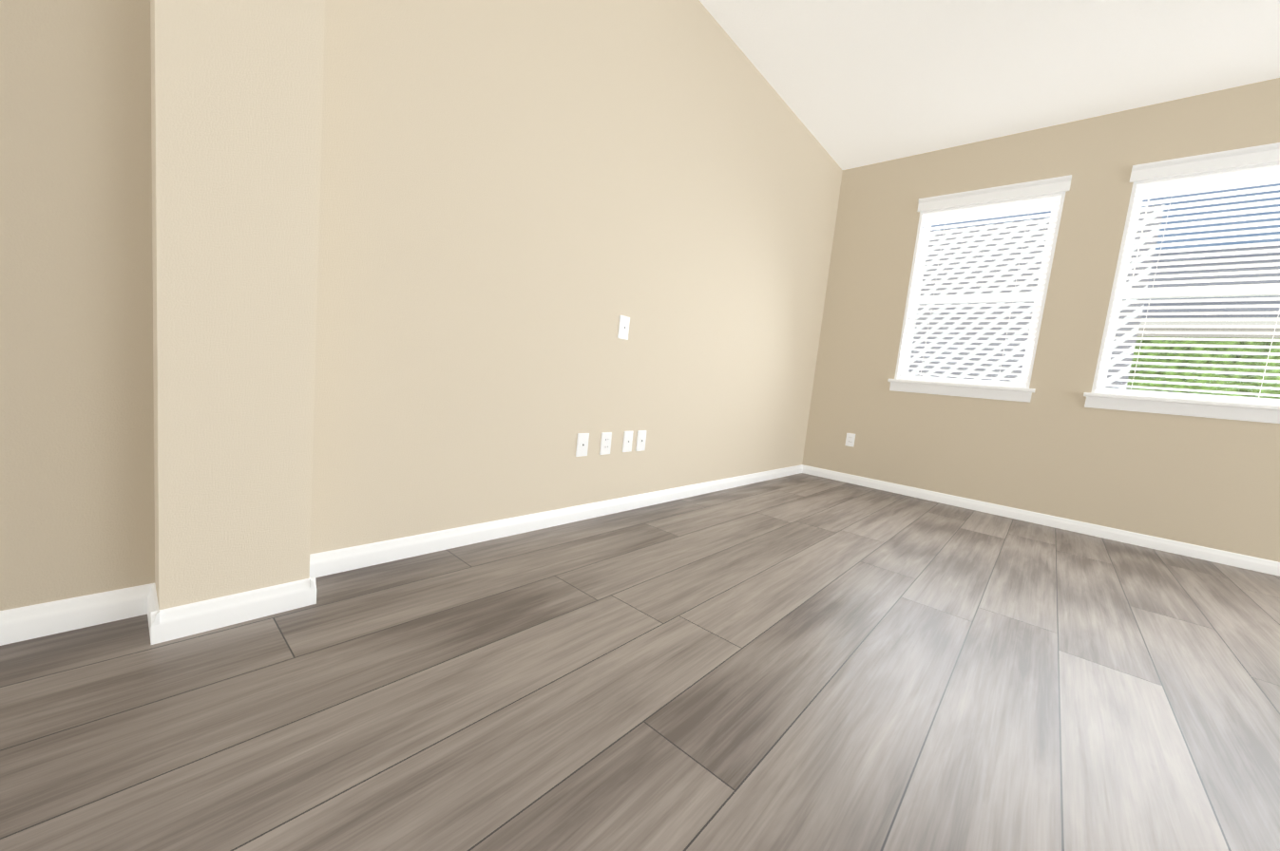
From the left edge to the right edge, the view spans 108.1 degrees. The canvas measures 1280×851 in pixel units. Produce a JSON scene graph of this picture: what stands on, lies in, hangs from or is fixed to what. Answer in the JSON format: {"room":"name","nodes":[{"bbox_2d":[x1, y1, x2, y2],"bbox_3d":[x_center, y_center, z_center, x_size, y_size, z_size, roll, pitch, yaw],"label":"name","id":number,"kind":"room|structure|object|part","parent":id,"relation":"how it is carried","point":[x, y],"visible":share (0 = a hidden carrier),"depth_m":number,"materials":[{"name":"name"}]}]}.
{"room":"empty living room","nodes":[
{"label":"empty living room","id":0,"kind":"room"},
{"bbox_2d":[150,0,324,610],"bbox_3d":[0.151,-0.633,0.138,3.255,2.740,0.300,11,8,41],"label":"wall","id":1,"kind":"structure","parent":0,"point":[237,91],"depth_m":1.13,"materials":[{"name":"beige paint"}]},
{"bbox_2d":[136,563,326,645],"bbox_3d":[-1.059,0.477,1.231,0.045,0.076,0.330,11,8,41],"label":"baseboard","id":2,"kind":"structure","parent":1,"relation":"attached to","point":[172,623],"depth_m":1.20,"materials":[{"name":"white wood"}]},
{"bbox_2d":[0,0,842,611],"bbox_3d":[-1.296,-0.874,1.047,0.150,2.740,8.740,11,8,41],"label":"wall","id":3,"kind":"structure","parent":0,"point":[525,205],"depth_m":1.71,"materials":[{"name":"beige paint"}]},
{"bbox_2d":[0,583,156,646],"bbox_3d":[-2.277,0.471,0.106,0.015,0.076,3.000,11,8,41],"label":"baseboard","id":4,"kind":"structure","parent":3,"relation":"attached to","point":[85,611],"depth_m":1.12,"materials":[{"name":"white wood"}]},
{"bbox_2d":[309,464,805,575],"bbox_3d":[0.215,0.430,2.908,0.015,0.076,3.900,11,8,41],"label":"baseboard","id":5,"kind":"structure","parent":3,"relation":"attached to","point":[334,562],"depth_m":2.00,"materials":[{"name":"white wood"}]},
{"bbox_2d":[575,433,589,457],"bbox_3d":[-0.281,0.095,2.280,0.010,0.115,0.070,11,8,41],"label":"outlet","id":6,"kind":"object","parent":3,"relation":"attached to","point":[582,445],"visible":1,"depth_m":2.27,"materials":[{"name":"white plastic"}]},
{"bbox_2d":[599,432,611,455],"bbox_3d":[-0.175,0.093,2.400,0.009,0.115,0.070,11,8,41],"label":"outlet","id":7,"kind":"object","parent":3,"relation":"attached to","point":[605,443],"visible":1,"depth_m":2.39,"materials":[{"name":"white plastic"}]},
{"bbox_2d":[617,315,630,340],"bbox_3d":[-0.081,-0.501,2.376,0.010,0.115,0.070,11,8,41],"label":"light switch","id":8,"kind":"object","parent":3,"relation":"attached to","point":[623,328],"visible":1,"depth_m":2.37,"materials":[{"name":"white plastic"}]},
{"bbox_2d":[622,431,633,452],"bbox_3d":[-0.065,0.087,2.522,0.010,0.115,0.070,11,8,41],"label":"outlet","id":9,"kind":"object","parent":3,"relation":"attached to","point":[627,441],"visible":1,"depth_m":2.52,"materials":[{"name":"white plastic"}]},
{"bbox_2d":[635,430,646,451],"bbox_3d":[0.008,0.085,2.605,0.010,0.115,0.070,11,8,41],"label":"electrical outlet","id":10,"kind":"object","parent":3,"relation":"attached to","point":[640,440],"visible":1,"depth_m":2.60,"materials":[{"name":"white plastic"}]},
{"bbox_2d":[0,473,1279,850],"bbox_3d":[0.924,0.998,-0.900,6.530,0.120,9.040,11,8,41],"label":"floor","id":11,"kind":"structure","parent":0,"point":[802,661],"depth_m":1.08,"materials":[{"name":"wood"}]},
{"bbox_2d":[699,0,1279,170],"bbox_3d":[1.209,-1.833,-1.195,6.530,0.120,9.040,11,8,41],"label":"ceiling","id":12,"kind":"structure","parent":0,"point":[853,84],"depth_m":2.64,"materials":[{"name":"paint"}]},
{"bbox_2d":[802,77,1279,562],"bbox_3d":[4.021,-0.466,2.273,6.230,2.740,0.150,11,8,41],"label":"wall","id":13,"kind":"structure","parent":0,"point":[1053,447],"depth_m":3.19,"materials":[{"name":"beige paint"}]},
{"bbox_2d":[844,433,855,446],"bbox_3d":[1.857,0.126,4.101,0.070,0.115,0.009,11,8,41],"label":"electrical outlet","id":14,"kind":"object","parent":13,"relation":"attached to","point":[850,439],"visible":1,"depth_m":4.10,"materials":[{"name":"white plastic"}]},
{"bbox_2d":[887,174,1071,402],"bbox_3d":[2.540,-0.987,3.550,0.940,1.533,0.189,11,8,41],"label":"window","id":15,"kind":"structure","parent":13,"relation":"in","point":[1028,191],"depth_m":3.50,"materials":[{"name":"white"}]},
{"bbox_2d":[897,195,1060,387],"bbox_3d":[2.536,-0.985,3.547,0.826,1.321,0.065,11,8,41],"label":"window blind","id":16,"kind":"object","parent":15,"relation":"attached to","point":[1005,207],"visible":0.92,"depth_m":3.50,"materials":[{"name":"white plastic"}]},
{"bbox_3d":[2.581,-0.984,3.598,0.834,1.330,0.062,11,8,41],"label":"window sash","id":17,"kind":"part","parent":15,"relation":"part of","materials":[{"name":"white plastic"}]},
{"bbox_2d":[802,465,1279,576],"bbox_3d":[3.334,0.757,2.792,4.880,0.076,0.015,11,8,41],"label":"baseboard","id":18,"kind":"structure","parent":13,"relation":"attached to","point":[1244,562],"depth_m":3.15,"materials":[{"name":"white wood"}]},
{"bbox_2d":[1083,142,1279,423],"bbox_3d":[3.421,-0.817,2.769,0.940,1.533,0.189,11,8,41],"label":"window","id":19,"kind":"structure","parent":13,"relation":"in","point":[1259,157],"depth_m":2.82,"materials":[{"name":"white"}]},
{"bbox_3d":[3.463,-0.813,2.817,0.834,1.330,0.062,11,8,41],"label":"window sash","id":20,"kind":"part","parent":19,"relation":"part of","materials":[{"name":"white plastic"}]},
{"bbox_2d":[1095,166,1279,405],"bbox_3d":[3.417,-0.815,2.765,0.826,1.321,0.065,11,8,41],"label":"window blind","id":21,"kind":"object","parent":19,"relation":"attached to","point":[1219,179],"visible":0.88,"depth_m":2.79,"materials":[{"name":"white plastic"}]},
{"label":"outside","id":22,"kind":"structure","parent":0,"visible":0},
{"bbox_3d":[2.737,0.989,1.904,11.230,0.080,18.140,11,8,41],"label":"ground","id":23,"kind":"structure","parent":22,"visible":0},
{"bbox_2d":[899,204,1165,389],"bbox_3d":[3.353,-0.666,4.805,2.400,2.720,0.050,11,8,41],"label":"building","id":24,"kind":"structure","parent":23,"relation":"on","point":[1008,334],"depth_m":4.64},
{"bbox_2d":[1126,336,1279,399],"bbox_3d":[5.264,-0.122,5.555,7.200,1.870,0.500,11,8,41],"label":"hedge","id":25,"kind":"object","parent":23,"relation":"on","point":[1217,375],"depth_m":4.80,"materials":[{"name":"green plant"}]},
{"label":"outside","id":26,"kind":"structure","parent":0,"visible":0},
{"bbox_2d":[1137,328,1279,338],"bbox_3d":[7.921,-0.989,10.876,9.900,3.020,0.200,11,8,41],"label":"house","id":27,"kind":"structure","parent":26,"point":[1213,335],"depth_m":8.48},
{"bbox_2d":[1139,245,1279,328],"bbox_3d":[9.440,-3.554,12.030,9.900,2.680,5.000,11,8,41],"label":"neighboring building","id":28,"kind":"structure","parent":27,"relation":"on","point":[1218,283],"depth_m":9.21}
]}

